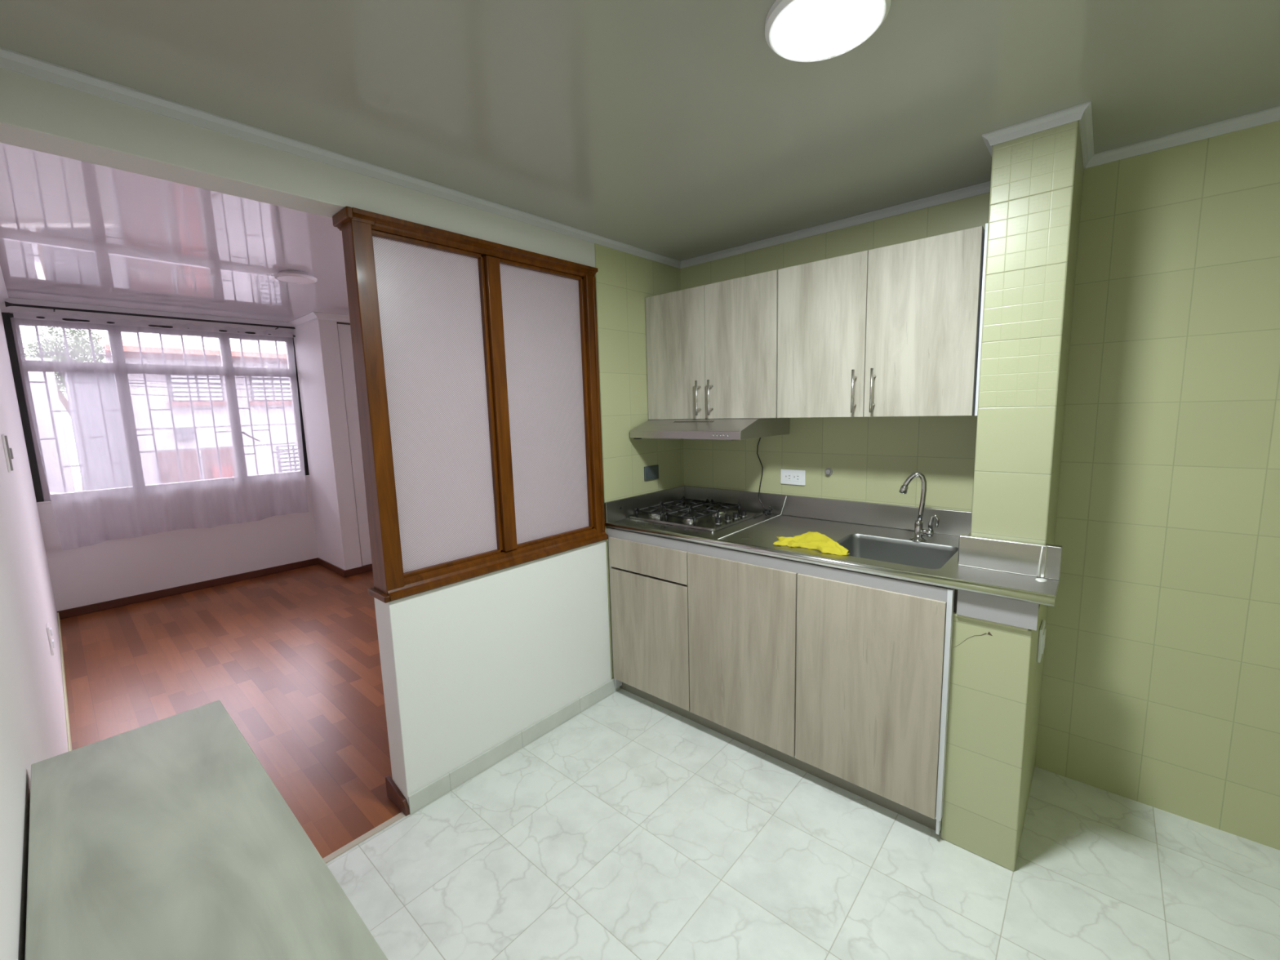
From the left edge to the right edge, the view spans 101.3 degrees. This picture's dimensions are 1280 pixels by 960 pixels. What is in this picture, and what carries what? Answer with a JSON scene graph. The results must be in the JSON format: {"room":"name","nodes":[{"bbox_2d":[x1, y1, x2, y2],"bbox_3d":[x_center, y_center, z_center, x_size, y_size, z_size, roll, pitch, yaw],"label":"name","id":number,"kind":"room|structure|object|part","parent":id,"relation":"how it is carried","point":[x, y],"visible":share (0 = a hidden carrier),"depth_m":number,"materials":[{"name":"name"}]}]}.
{"room":"kitchen","nodes":[
{"label":"kitchen","id":0,"kind":"room"},
{"bbox_2d":[0,307,68,959],"bbox_3d":[-1.889,0.121,1.502,6.808,2.270,0.120,5,10,41],"label":"wall","id":1,"kind":"structure","parent":0,"point":[33,722],"depth_m":1.27,"materials":[{"name":"paint"}]},
{"bbox_2d":[0,266,8,305],"bbox_3d":[-2.896,-1.081,2.317,3.764,0.048,0.045,5,10,41],"label":"trim","id":2,"kind":"structure","parent":1,"relation":"attached to","point":[3,293],"depth_m":3.29,"materials":[{"name":"white paint"}]},
{"bbox_2d":[0,434,13,472],"bbox_3d":[-2.076,-0.089,1.725,0.100,0.122,0.015,5,10,41],"label":"light switch","id":3,"kind":"object","parent":1,"relation":"attached to","point":[8,452],"visible":1,"depth_m":1.70,"materials":[{"name":"paint"}]},
{"bbox_2d":[46,622,55,655],"bbox_3d":[-2.529,0.682,2.253,0.080,0.125,0.014,5,10,41],"label":"outlet","id":4,"kind":"object","parent":1,"relation":"attached to","point":[49,629],"visible":1,"depth_m":2.23,"materials":[{"name":"paint"}]},
{"bbox_2d":[49,626,53,635],"bbox_3d":[-2.527,0.649,2.251,0.040,0.028,0.006,5,10,41],"label":"receptacle","id":5,"kind":"object","parent":4,"relation":"attached to","point":[51,628],"depth_m":2.24,"materials":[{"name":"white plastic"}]},
{"bbox_2d":[57,612,71,751],"bbox_3d":[-2.840,1.119,2.596,3.752,0.055,0.008,5,10,41],"label":"baseboard","id":6,"kind":"structure","parent":1,"relation":"attached to","point":[67,717],"depth_m":2.70,"materials":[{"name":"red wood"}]},
{"bbox_2d":[0,297,290,328],"bbox_3d":[-3.739,-1.306,4.159,0.045,0.048,1.715,5,10,41],"label":"trim","id":7,"kind":"structure","parent":1,"relation":"attached to","point":[14,300],"depth_m":4.02,"materials":[{"name":"white plastic"}]},
{"bbox_2d":[36,475,309,504],"bbox_3d":[-3.766,0.058,4.412,0.154,0.013,1.728,5,10,41],"label":"sill","id":8,"kind":"structure","parent":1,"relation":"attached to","point":[303,476],"depth_m":4.21,"materials":[{"name":"paint"}]},
{"bbox_2d":[0,305,293,333],"bbox_3d":[-3.569,-1.334,4.498,0.150,0.092,2.450,5,10,41],"label":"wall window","id":9,"kind":"structure","parent":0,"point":[11,309],"depth_m":4.03,"materials":[{"name":"paint"}]},
{"bbox_2d":[4,301,295,329],"bbox_3d":[-3.683,-1.286,4.188,0.090,0.038,1.777,5,10,41],"label":"curtain rod","id":10,"kind":"object","parent":9,"relation":"attached to","point":[6,304],"visible":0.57,"depth_m":3.98,"materials":[{"name":"black metal"}]},
{"bbox_2d":[0,142,349,322],"bbox_3d":[-2.160,-1.303,3.247,3.914,0.100,2.450,5,10,41],"label":"ceiling","id":11,"kind":"structure","parent":0,"point":[73,231],"depth_m":2.59,"materials":[{"name":"white paint"}]},
{"bbox_2d":[273,270,317,284],"bbox_3d":[-2.077,-1.225,3.166,0.220,0.038,0.220,5,10,41],"label":"recessed light","id":12,"kind":"object","parent":11,"relation":"in","point":[287,276],"visible":1,"depth_m":3.12,"materials":[{"name":"white plastic"}]},
{"bbox_2d":[275,275,316,284],"bbox_3d":[-2.077,-1.208,3.168,0.210,0.004,0.210,5,10,41],"label":"diffuser","id":13,"kind":"object","parent":12,"relation":"attached to","point":[301,279],"depth_m":3.15,"materials":[{"name":"white plastic"}]},
{"bbox_2d":[36,476,318,611],"bbox_3d":[-3.517,0.440,4.739,0.150,0.866,2.450,5,10,41],"label":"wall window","id":14,"kind":"structure","parent":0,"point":[211,542],"depth_m":4.28,"materials":[{"name":"paint"}]},
{"bbox_2d":[19,324,111,362],"bbox_3d":[-4.236,-1.002,3.886,0.010,0.243,0.437,5,10,41],"label":"security grille","id":15,"kind":"object","parent":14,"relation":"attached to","point":[36,326],"depth_m":3.87,"materials":[{"name":"metal"}]},
{"bbox_2d":[29,371,128,493],"bbox_3d":[-4.219,-0.362,3.971,0.010,0.888,0.437,5,10,41],"label":"security grille","id":16,"kind":"object","parent":14,"relation":"attached to","point":[51,411],"depth_m":3.95,"materials":[{"name":"metal"}]},
{"bbox_2d":[132,332,166,364],"bbox_3d":[-3.933,-1.057,4.226,0.010,0.243,0.199,5,10,41],"label":"security grille","id":17,"kind":"object","parent":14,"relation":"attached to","point":[160,335],"depth_m":4.23,"materials":[{"name":"metal"}]},
{"bbox_2d":[1,312,309,502],"bbox_3d":[-3.767,-0.594,4.308,0.103,1.312,1.728,5,10,41],"label":"window","id":18,"kind":"structure","parent":14,"relation":"attached to","point":[20,366],"depth_m":4.08,"materials":[{"name":"white plastic"}]},
{"bbox_2d":[8,312,295,337],"bbox_3d":[-3.692,-1.218,4.202,0.067,0.038,1.760,5,10,41],"label":"curtain rod","id":19,"kind":"object","parent":18,"relation":"attached to","point":[11,315],"visible":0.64,"depth_m":3.89,"materials":[{"name":"black metal"}]},
{"bbox_2d":[13,310,294,546],"bbox_3d":[-3.670,-0.421,4.261,0.074,1.680,1.645,5,10,41],"label":"sheer curtain","id":20,"kind":"object","parent":19,"relation":"hanging from","point":[22,313],"visible":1,"depth_m":4.27,"materials":[{"name":"white fabric"}]},
{"bbox_3d":[-3.672,-0.399,4.265,0.064,1.636,1.645,5,10,41],"label":"panel","id":21,"kind":"part","parent":20,"relation":"part of","materials":[{"name":"white fabric"}]},
{"bbox_3d":[-3.446,-0.384,4.646,0.040,0.099,0.123,5,10,41],"label":"latch handle","id":22,"kind":"part","parent":18,"relation":"part of","materials":[{"name":"metal"}]},
{"bbox_2d":[128,373,227,484],"bbox_3d":[-3.830,-0.432,4.407,0.010,0.886,0.582,5,10,41],"label":"security grille","id":23,"kind":"object","parent":14,"relation":"attached to","point":[144,375],"depth_m":4.40,"materials":[{"name":"metal"}]},
{"bbox_2d":[57,557,318,619],"bbox_3d":[-3.687,0.887,4.467,0.012,0.062,1.715,5,10,41],"label":"baseboard","id":24,"kind":"structure","parent":14,"relation":"attached to","point":[106,605],"depth_m":4.33,"materials":[{"name":"red wood"}]},
{"bbox_2d":[169,334,207,365],"bbox_3d":[-3.779,-1.084,4.398,0.010,0.244,0.215,5,10,41],"label":"security grille","id":25,"kind":"object","parent":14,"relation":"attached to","point":[181,336],"depth_m":4.41,"materials":[{"name":"metal"}]},
{"bbox_2d":[246,339,279,368],"bbox_3d":[-3.434,-1.147,4.785,0.010,0.244,0.226,5,10,41],"label":"security grille","id":26,"kind":"object","parent":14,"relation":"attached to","point":[259,346],"depth_m":4.79,"materials":[{"name":"metal"}]},
{"bbox_2d":[238,376,292,475],"bbox_3d":[-3.456,-0.500,4.826,0.010,0.887,0.350,5,10,41],"label":"security grille","id":27,"kind":"object","parent":14,"relation":"attached to","point":[245,377],"depth_m":4.84,"materials":[{"name":"metal"}]},
{"bbox_2d":[59,564,392,843],"bbox_3d":[-2.091,1.055,3.566,3.914,0.119,2.450,5,10,41],"label":"floor","id":28,"kind":"structure","parent":0,"point":[292,657],"depth_m":2.92,"materials":[{"name":"red laminate"}]},
{"bbox_2d":[292,319,361,569],"bbox_3d":[-2.855,-0.295,4.787,0.680,2.270,0.143,5,10,41],"label":"wall","id":29,"kind":"structure","parent":0,"point":[316,342],"depth_m":4.63,"materials":[{"name":"paint"}]},
{"bbox_2d":[287,311,317,328],"bbox_3d":[-2.933,-1.383,4.554,0.725,0.048,0.045,5,10,41],"label":"trim","id":30,"kind":"structure","parent":29,"relation":"attached to","point":[310,317],"depth_m":4.53,"materials":[{"name":"white paint"}]},
{"bbox_2d":[317,557,345,577],"bbox_3d":[-2.870,0.808,4.874,0.668,0.062,0.012,5,10,41],"label":"baseboard","id":31,"kind":"structure","parent":29,"relation":"attached to","point":[327,565],"depth_m":4.85,"materials":[{"name":"red wood"}]},
{"bbox_2d":[314,311,350,321],"bbox_3d":[-2.435,-1.405,4.610,0.035,0.048,0.770,5,10,41],"label":"trim","id":32,"kind":"structure","parent":29,"relation":"attached to","point":[325,316],"depth_m":4.43,"materials":[{"name":"white paint"}]},
{"bbox_2d":[337,321,372,565],"bbox_3d":[-2.383,-0.289,4.850,0.046,2.215,0.572,5,10,41],"label":"door","id":33,"kind":"structure","parent":29,"relation":"in","point":[344,328],"depth_m":4.65,"materials":[{"name":"paint"}]},
{"bbox_2d":[343,564,372,577],"bbox_3d":[-2.372,0.787,4.923,0.012,0.062,0.747,5,10,41],"label":"baseboard","id":34,"kind":"structure","parent":29,"relation":"attached to","point":[353,571],"depth_m":4.72,"materials":[{"name":"red wood"}]},
{"bbox_2d":[0,67,684,814],"bbox_3d":[-0.608,0.006,2.074,0.134,2.270,2.450,5,10,41],"label":"wall","id":35,"kind":"structure","parent":0,"point":[468,665],"depth_m":1.99,"materials":[{"name":"white paint"}]},
{"bbox_2d":[0,46,680,268],"bbox_3d":[-0.585,-0.999,1.892,0.024,0.030,2.450,5,10,41],"label":"trim","id":36,"kind":"structure","parent":35,"relation":"attached to","point":[15,61],"depth_m":1.42,"materials":[{"name":"white paint"}]},
{"bbox_2d":[323,811,405,863],"bbox_3d":[-1.089,1.290,1.589,0.026,0.124,0.788,5,10,41],"label":"trim","id":37,"kind":"structure","parent":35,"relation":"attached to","point":[334,855],"depth_m":1.76,"materials":[{"name":"beige metal"}]},
{"bbox_2d":[385,775,409,816],"bbox_3d":[-0.881,1.142,1.903,0.154,0.082,0.014,5,10,41],"label":"baseboard","id":38,"kind":"structure","parent":35,"relation":"attached to","point":[394,794],"depth_m":1.89,"materials":[{"name":"red wood"}]},
{"bbox_2d":[332,206,608,603],"bbox_3d":[-0.570,-0.273,2.085,0.148,1.242,1.046,5,10,41],"label":"divider","id":39,"kind":"object","parent":35,"relation":"on","point":[476,360],"visible":1,"depth_m":1.97,"materials":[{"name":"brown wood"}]},
{"bbox_3d":[-0.883,-0.202,1.735,0.108,1.210,0.061,5,10,41],"label":"post","id":40,"kind":"part","parent":39,"relation":"part of","materials":[{"name":"brown wood"}]},
{"bbox_3d":[-0.891,0.393,1.789,0.144,0.022,0.020,5,10,41],"label":"sill","id":41,"kind":"part","parent":39,"relation":"part of","materials":[{"name":"brown wood"}]},
{"bbox_3d":[-0.721,-0.253,1.900,0.005,1.147,0.417,5,10,41],"label":"ribbed panel","id":42,"kind":"part","parent":39,"relation":"part of","materials":[{"name":"white glass"}]},
{"bbox_3d":[-0.571,-0.868,2.003,0.118,0.040,1.026,5,10,41],"label":"rail","id":43,"kind":"part","parent":39,"relation":"part of","materials":[{"name":"brown wood"}]},
{"bbox_3d":[-0.535,0.311,2.162,0.120,0.058,1.026,5,10,41],"label":"rail","id":44,"kind":"part","parent":39,"relation":"part of","materials":[{"name":"brown wood"}]},
{"bbox_3d":[-0.400,-0.311,2.259,0.005,1.147,0.454,5,10,41],"label":"ribbed panel","id":45,"kind":"part","parent":39,"relation":"part of","materials":[{"name":"white glass"}]},
{"bbox_3d":[-0.239,-0.328,2.450,0.100,1.190,0.054,5,10,41],"label":"wall post","id":46,"kind":"part","parent":39,"relation":"part of","materials":[{"name":"brown wood"}]},
{"bbox_3d":[-0.195,-0.334,2.431,0.022,1.165,0.016,5,10,41],"label":"edge moulding","id":47,"kind":"part","parent":39,"relation":"part of","materials":[{"name":"brown wood"}]},
{"bbox_2d":[644,464,658,480],"bbox_3d":[0.061,-0.038,2.736,0.012,0.074,0.110,5,10,41],"label":"blank plate","id":48,"kind":"object","parent":35,"relation":"attached to","point":[651,473],"visible":1,"depth_m":2.73,"materials":[{"name":"grey plastic"}]},
{"bbox_3d":[0.064,-0.038,2.733,0.003,0.046,0.074,5,10,41],"label":"plate","id":49,"kind":"part","parent":48,"relation":"part of","materials":[{"name":"grey plastic"}]},
{"bbox_2d":[312,800,401,858],"bbox_3d":[-1.135,1.289,1.631,0.098,0.119,0.788,5,10,41],"label":"floor","id":50,"kind":"structure","parent":0,"point":[331,842],"depth_m":1.80,"materials":[{"name":"red laminate"}]},
{"bbox_2d":[0,0,1279,261],"bbox_3d":[0.398,-0.976,1.020,2.650,0.100,2.450,5,10,41],"label":"ceiling","id":51,"kind":"structure","parent":0,"point":[674,129],"depth_m":1.26,"materials":[{"name":"white paint"}]},
{"bbox_2d":[764,0,890,62],"bbox_3d":[0.371,-0.917,1.049,0.236,0.023,0.236,5,10,41],"label":"recessed light","id":52,"kind":"object","parent":51,"relation":"in","point":[796,30],"visible":1,"depth_m":1.05,"materials":[{"name":"white plastic"}]},
{"bbox_2d":[982,101,1091,146],"bbox_3d":[1.104,-0.992,1.471,0.244,0.030,0.024,5,10,41],"label":"trim","id":53,"kind":"structure","parent":51,"relation":"attached to","point":[1074,113],"depth_m":1.47,"materials":[{"name":"white paint"}]},
{"bbox_2d":[326,687,1279,959],"bbox_3d":[0.464,1.283,1.325,2.650,0.120,2.450,5,10,41],"label":"floor","id":54,"kind":"structure","parent":0,"point":[633,828],"depth_m":1.59,"materials":[{"name":"tile"}]},
{"bbox_2d":[25,700,387,959],"bbox_3d":[-0.495,0.930,0.657,1.277,0.813,0.265,5,10,41],"label":"countertop","id":55,"kind":"structure","parent":54,"relation":"on","point":[168,838],"depth_m":0.71,"materials":[{"name":"grey stone"}]},
{"bbox_2d":[606,527,697,723],"bbox_3d":[0.231,0.627,2.636,0.482,0.842,0.618,5,10,41],"label":"base cabinet","id":56,"kind":"object","parent":54,"relation":"on","point":[649,578],"visible":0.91,"depth_m":2.39,"materials":[{"name":"beige wood"}]},
{"bbox_3d":[0.028,0.265,2.368,0.482,0.042,0.024,5,10,41],"label":"rail","id":57,"kind":"part","parent":56,"relation":"part of","materials":[{"name":"beige wood"}]},
{"bbox_3d":[0.029,0.358,2.366,0.458,0.143,0.016,5,10,41],"label":"drawer","id":58,"kind":"part","parent":56,"relation":"part of","materials":[{"name":"brown wood"}]},
{"bbox_3d":[0.040,0.718,2.415,0.458,0.564,0.016,5,10,41],"label":"door","id":59,"kind":"part","parent":56,"relation":"part of","materials":[{"name":"brown wood"}]},
{"bbox_2d":[687,542,955,835],"bbox_3d":[0.776,0.675,2.158,0.972,0.842,0.618,5,10,41],"label":"base cabinet","id":60,"kind":"object","parent":54,"relation":"on","point":[837,676],"visible":0.91,"depth_m":1.84,"materials":[{"name":"beige wood"}]},
{"bbox_3d":[0.394,0.674,2.092,0.481,0.717,0.016,5,10,41],"label":"door","id":61,"kind":"part","parent":60,"relation":"part of","materials":[{"name":"brown wood"}]},
{"bbox_3d":[0.568,0.313,1.895,0.957,0.042,0.024,5,10,41],"label":"rail","id":62,"kind":"part","parent":60,"relation":"part of","materials":[{"name":"beige wood"}]},
{"bbox_2d":[604,485,1062,607],"bbox_3d":[0.677,0.254,2.190,1.693,0.261,0.638,5,10,41],"label":"countertop","id":63,"kind":"structure","parent":60,"relation":"on","point":[876,536],"depth_m":2.09,"materials":[{"name":"metal"}]},
{"bbox_2d":[629,496,762,530],"bbox_3d":[0.276,0.152,2.600,0.508,0.054,0.448,5,10,41],"label":"gas hob","id":64,"kind":"object","parent":63,"relation":"in","point":[704,515],"visible":1,"depth_m":2.55,"materials":[{"name":"metal"}]},
{"bbox_3d":[0.086,0.169,2.638,0.088,0.015,0.088,5,10,41],"label":"burner","id":65,"kind":"part","parent":64,"relation":"part of","materials":[{"name":"metal"}]},
{"bbox_3d":[0.239,0.185,2.491,0.076,0.015,0.076,5,10,41],"label":"burner","id":66,"kind":"part","parent":64,"relation":"part of","materials":[{"name":"metal"}]},
{"bbox_3d":[0.392,0.161,2.635,0.092,0.015,0.092,5,10,41],"label":"burner","id":67,"kind":"part","parent":64,"relation":"part of","materials":[{"name":"metal"}]},
{"bbox_2d":[772,531,849,555],"bbox_3d":[0.655,0.234,1.983,0.294,0.059,0.140,5,10,41],"label":"cloth","id":68,"kind":"object","parent":63,"relation":"on","point":[822,543],"visible":1,"depth_m":1.97,"materials":[{"name":"yellow fabric"}]},
{"bbox_2d":[835,533,958,568],"bbox_3d":[0.918,0.333,1.934,0.393,0.160,0.340,5,10,41],"label":"sink basin","id":69,"kind":"object","parent":63,"relation":"in","point":[886,549],"depth_m":2.05,"materials":[{"name":"silver metal"}]},
{"bbox_2d":[898,471,939,542],"bbox_3d":[1.072,0.100,2.019,0.140,0.268,0.060,1,8,19],"label":"faucet","id":70,"kind":"object","parent":63,"relation":"on","point":[919,531],"visible":1,"depth_m":2.01,"materials":[{"name":"silver metal"}]},
{"bbox_3d":[1.109,0.175,2.003,0.056,0.092,0.032,5,10,41],"label":"lever","id":71,"kind":"part","parent":70,"relation":"part of","materials":[{"name":"silver metal"}]},
{"bbox_3d":[0.754,0.706,1.776,0.469,0.717,0.016,5,10,41],"label":"door","id":72,"kind":"part","parent":60,"relation":"part of","materials":[{"name":"brown wood"}]},
{"bbox_3d":[1.137,0.692,1.845,0.008,0.812,0.608,5,10,41],"label":"panel","id":73,"kind":"part","parent":60,"relation":"part of","materials":[{"name":"white plastic"}]},
{"bbox_3d":[0.944,0.701,1.623,0.014,0.760,0.027,5,10,41],"label":"panel","id":74,"kind":"part","parent":60,"relation":"part of","materials":[{"name":"white plastic"}]},
{"bbox_2d":[680,120,1279,849],"bbox_3d":[1.250,-0.008,2.150,2.970,2.170,0.120,5,10,41],"label":"wall","id":75,"kind":"structure","parent":0,"point":[1160,688],"depth_m":1.70,"materials":[{"name":"green tile"}]},
{"bbox_2d":[644,269,777,419],"bbox_3d":[0.386,-0.601,2.514,0.710,0.603,0.340,5,10,41],"label":"upper cabinet","id":76,"kind":"object","parent":75,"relation":"attached to","point":[712,349],"visible":0.94,"depth_m":2.38,"materials":[{"name":"beige wood"}]},
{"bbox_3d":[0.172,-0.598,2.542,0.352,0.603,0.018,5,10,41],"label":"door","id":77,"kind":"part","parent":76,"relation":"part of","materials":[{"name":"brown wood"}]},
{"bbox_3d":[0.262,-0.381,2.438,0.011,0.160,0.011,5,10,41],"label":"bar handle","id":78,"kind":"part","parent":76,"relation":"part of","materials":[{"name":"silver metal"}]},
{"bbox_3d":[0.312,-0.376,2.394,0.011,0.160,0.011,5,10,41],"label":"bar handle","id":79,"kind":"part","parent":76,"relation":"part of","materials":[{"name":"silver metal"}]},
{"bbox_2d":[630,417,789,515],"bbox_3d":[0.335,-0.060,2.564,0.620,0.476,0.459,5,10,41],"label":"range hood","id":80,"kind":"object","parent":76,"relation":"attached to","point":[728,429],"visible":0.98,"depth_m":2.37,"materials":[{"name":"metal"}]},
{"bbox_3d":[0.605,-0.043,2.602,0.018,0.374,0.066,-5,8,-24],"label":"power cord","id":81,"kind":"part","parent":80,"relation":"part of","materials":[{"name":"black plastic"}]},
{"bbox_3d":[0.439,-0.574,2.308,0.356,0.603,0.018,5,10,41],"label":"door","id":82,"kind":"part","parent":76,"relation":"part of","materials":[{"name":"brown wood"}]},
{"bbox_2d":[780,469,805,485],"bbox_3d":[0.734,-0.013,2.521,0.126,0.073,0.010,5,10,41],"label":"wall outlet","id":83,"kind":"object","parent":75,"relation":"attached to","point":[791,477],"visible":1,"depth_m":2.52,"materials":[{"name":"white plastic"}]},
{"bbox_2d":[784,473,791,480],"bbox_3d":[0.715,-0.014,2.534,0.036,0.035,0.002,5,10,41],"label":"receptacle","id":84,"kind":"object","parent":83,"relation":"attached to","point":[788,477],"depth_m":2.53,"materials":[{"name":"white plastic"}]},
{"bbox_2d":[792,473,799,481],"bbox_3d":[0.747,-0.011,2.505,0.036,0.035,0.002,5,10,41],"label":"receptacle","id":85,"kind":"object","parent":83,"relation":"attached to","point":[796,477],"depth_m":2.50,"materials":[{"name":"white plastic"}]},
{"bbox_2d":[824,467,832,475],"bbox_3d":[0.860,-0.037,2.398,0.034,0.034,0.020,5,10,41],"label":"cap","id":86,"kind":"object","parent":75,"relation":"attached to","point":[828,471],"visible":1,"depth_m":2.39,"materials":[{"name":"grey plastic"}]},
{"bbox_2d":[680,181,990,268],"bbox_3d":[0.754,-1.096,2.319,1.458,0.030,0.024,5,10,41],"label":"trim","id":87,"kind":"structure","parent":75,"relation":"attached to","point":[983,188],"depth_m":2.21,"materials":[{"name":"paint"}]},
{"bbox_2d":[777,222,988,417],"bbox_3d":[0.929,-0.555,2.037,0.725,0.610,0.340,5,10,41],"label":"upper cabinet","id":88,"kind":"object","parent":75,"relation":"attached to","point":[895,330],"visible":0.98,"depth_m":1.90,"materials":[{"name":"beige wood"}]},
{"bbox_3d":[0.710,-0.550,2.070,0.353,0.603,0.018,5,10,41],"label":"door","id":89,"kind":"part","parent":88,"relation":"part of","materials":[{"name":"brown wood"}]},
{"bbox_3d":[0.797,-0.333,1.968,0.011,0.160,0.011,5,10,41],"label":"bar handle","id":90,"kind":"part","parent":88,"relation":"part of","materials":[{"name":"silver metal"}]},
{"bbox_3d":[0.848,-0.328,1.923,0.011,0.160,0.011,5,10,41],"label":"bar handle","id":91,"kind":"part","parent":88,"relation":"part of","materials":[{"name":"silver metal"}]},
{"bbox_3d":[0.976,-0.526,1.837,0.352,0.603,0.018,5,10,41],"label":"door","id":92,"kind":"part","parent":88,"relation":"part of","materials":[{"name":"grey wood"}]},
{"bbox_3d":[1.213,-0.535,1.821,0.012,0.610,0.288,5,10,41],"label":"panel","id":93,"kind":"part","parent":88,"relation":"part of","materials":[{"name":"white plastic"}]},
{"bbox_2d":[982,136,992,156],"bbox_3d":[1.157,-1.024,1.695,0.024,0.030,0.434,5,10,41],"label":"trim","id":94,"kind":"structure","parent":75,"relation":"attached to","point":[989,148],"depth_m":1.59,"materials":[{"name":"white paint"}]},
{"bbox_2d":[1079,102,1094,168],"bbox_3d":[1.322,-1.009,1.550,0.024,0.030,0.434,5,10,41],"label":"trim","id":95,"kind":"structure","parent":75,"relation":"attached to","point":[1086,125],"depth_m":1.53,"materials":[{"name":"paint"}]},
{"bbox_2d":[1085,106,1279,168],"bbox_3d":[1.821,-1.001,1.383,0.995,0.030,0.024,5,10,41],"label":"trim","id":96,"kind":"structure","parent":75,"relation":"attached to","point":[1273,114],"depth_m":1.55,"materials":[{"name":"white paint"}]},
{"bbox_2d":[940,604,1047,871],"bbox_3d":[1.231,0.753,1.802,0.196,0.757,0.603,5,10,41],"label":"wall pillar","id":97,"kind":"structure","parent":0,"point":[995,683],"depth_m":1.58,"materials":[{"name":"green tile"}]},
{"bbox_2d":[954,631,991,647],"bbox_3d":[0.992,0.478,1.564,0.098,0.077,0.003,5,10,41],"label":"wire","id":98,"kind":"object","parent":97,"relation":"attached to","point":[988,633],"depth_m":1.55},
{"bbox_2d":[953,612,1028,631],"bbox_3d":[1.022,0.413,1.536,0.186,0.010,0.021,5,10,41],"label":"trim ledge","id":99,"kind":"object","parent":97,"relation":"attached to","point":[954,613],"visible":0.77,"depth_m":1.52,"materials":[{"name":"green tile"}]},
{"bbox_2d":[1036,619,1045,662],"bbox_3d":[1.307,0.524,1.706,0.013,0.112,0.100,5,10,41],"label":"outlet","id":100,"kind":"object","parent":97,"relation":"attached to","point":[1042,637],"visible":1,"depth_m":1.68,"materials":[{"name":"white plastic"}]},
{"bbox_2d":[953,589,1039,613],"bbox_3d":[1.220,0.337,1.748,0.194,0.083,0.597,5,10,41],"label":"wall pillar","id":101,"kind":"structure","parent":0,"point":[955,590],"depth_m":1.59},
{"bbox_2d":[956,590,1039,631],"bbox_3d":[1.024,0.370,1.509,0.194,0.080,0.008,5,10,41],"label":"filler panel","id":102,"kind":"object","parent":101,"relation":"attached to","point":[1020,614],"visible":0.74,"depth_m":1.50,"materials":[{"name":"grey metal"}]},
{"bbox_2d":[970,120,1084,544],"bbox_3d":[1.266,-0.374,1.719,0.196,1.330,0.410,5,10,41],"label":"wall pillar","id":103,"kind":"structure","parent":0,"point":[1037,179],"depth_m":1.56,"materials":[{"name":"green tile"}]},
{"label":"outside","id":104,"kind":"structure","parent":0,"visible":0},
{"bbox_3d":[-6.377,3.654,9.461,42.000,0.200,60.000,5,10,41],"label":"ground","id":105,"kind":"structure","parent":104,"visible":0},
{"bbox_2d":[25,357,75,493],"bbox_3d":[-11.974,1.232,6.557,0.700,5.700,6.880,5,10,41],"label":"building","id":106,"kind":"structure","parent":105,"relation":"on","point":[38,390],"depth_m":8.61,"materials":[{"name":"concrete"}]},
{"bbox_2d":[23,326,105,491],"bbox_3d":[-12.342,-0.138,11.943,1.396,7.012,1.349,-4,8,-14],"label":"street tree","id":107,"kind":"object","parent":105,"relation":"on","point":[77,346],"visible":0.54,"depth_m":11.38,"materials":[{"name":"green plant"}]},
{"bbox_2d":[54,338,299,484],"bbox_3d":[-7.950,0.145,11.781,1.517,6.220,14.201,5,10,41],"label":"house","id":108,"kind":"structure","parent":105,"relation":"on","point":[157,388],"depth_m":10.60,"materials":[{"name":"brick"}]},
{"bbox_3d":[-9.106,1.433,10.645,0.050,4.040,0.600,5,10,41],"label":"door","id":109,"kind":"part","parent":108,"relation":"part of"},
{"bbox_3d":[-9.067,1.614,10.639,0.040,3.680,0.360,5,10,41],"label":"door","id":110,"kind":"part","parent":108,"relation":"part of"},
{"bbox_3d":[-8.868,-1.536,10.561,0.120,0.090,0.940,5,10,41],"label":"window sill","id":111,"kind":"part","parent":108,"relation":"part of","materials":[{"name":"ceramic"}]},
{"bbox_3d":[-8.664,1.353,11.142,0.050,4.040,0.580,5,10,41],"label":"door","id":112,"kind":"part","parent":108,"relation":"part of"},
{"bbox_3d":[-8.624,1.534,11.136,0.040,3.680,0.340,5,10,41],"label":"door","id":113,"kind":"part","parent":108,"relation":"part of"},
{"bbox_3d":[-8.022,-1.689,11.509,0.120,0.090,0.900,5,10,41],"label":"window sill","id":114,"kind":"part","parent":108,"relation":"part of","materials":[{"name":"ceramic"}]},
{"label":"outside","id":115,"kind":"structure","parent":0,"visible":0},
{"bbox_3d":[-7.432,3.401,10.360,1.500,0.120,18.000,5,10,41],"label":"pavement","id":116,"kind":"object","parent":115,"visible":0},
{"bbox_2d":[57,372,132,491],"bbox_3d":[-8.898,0.857,8.848,1.550,5.410,0.590,5,10,41],"label":"building","id":117,"kind":"structure","parent":116,"relation":"on","point":[87,394],"depth_m":8.20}
]}

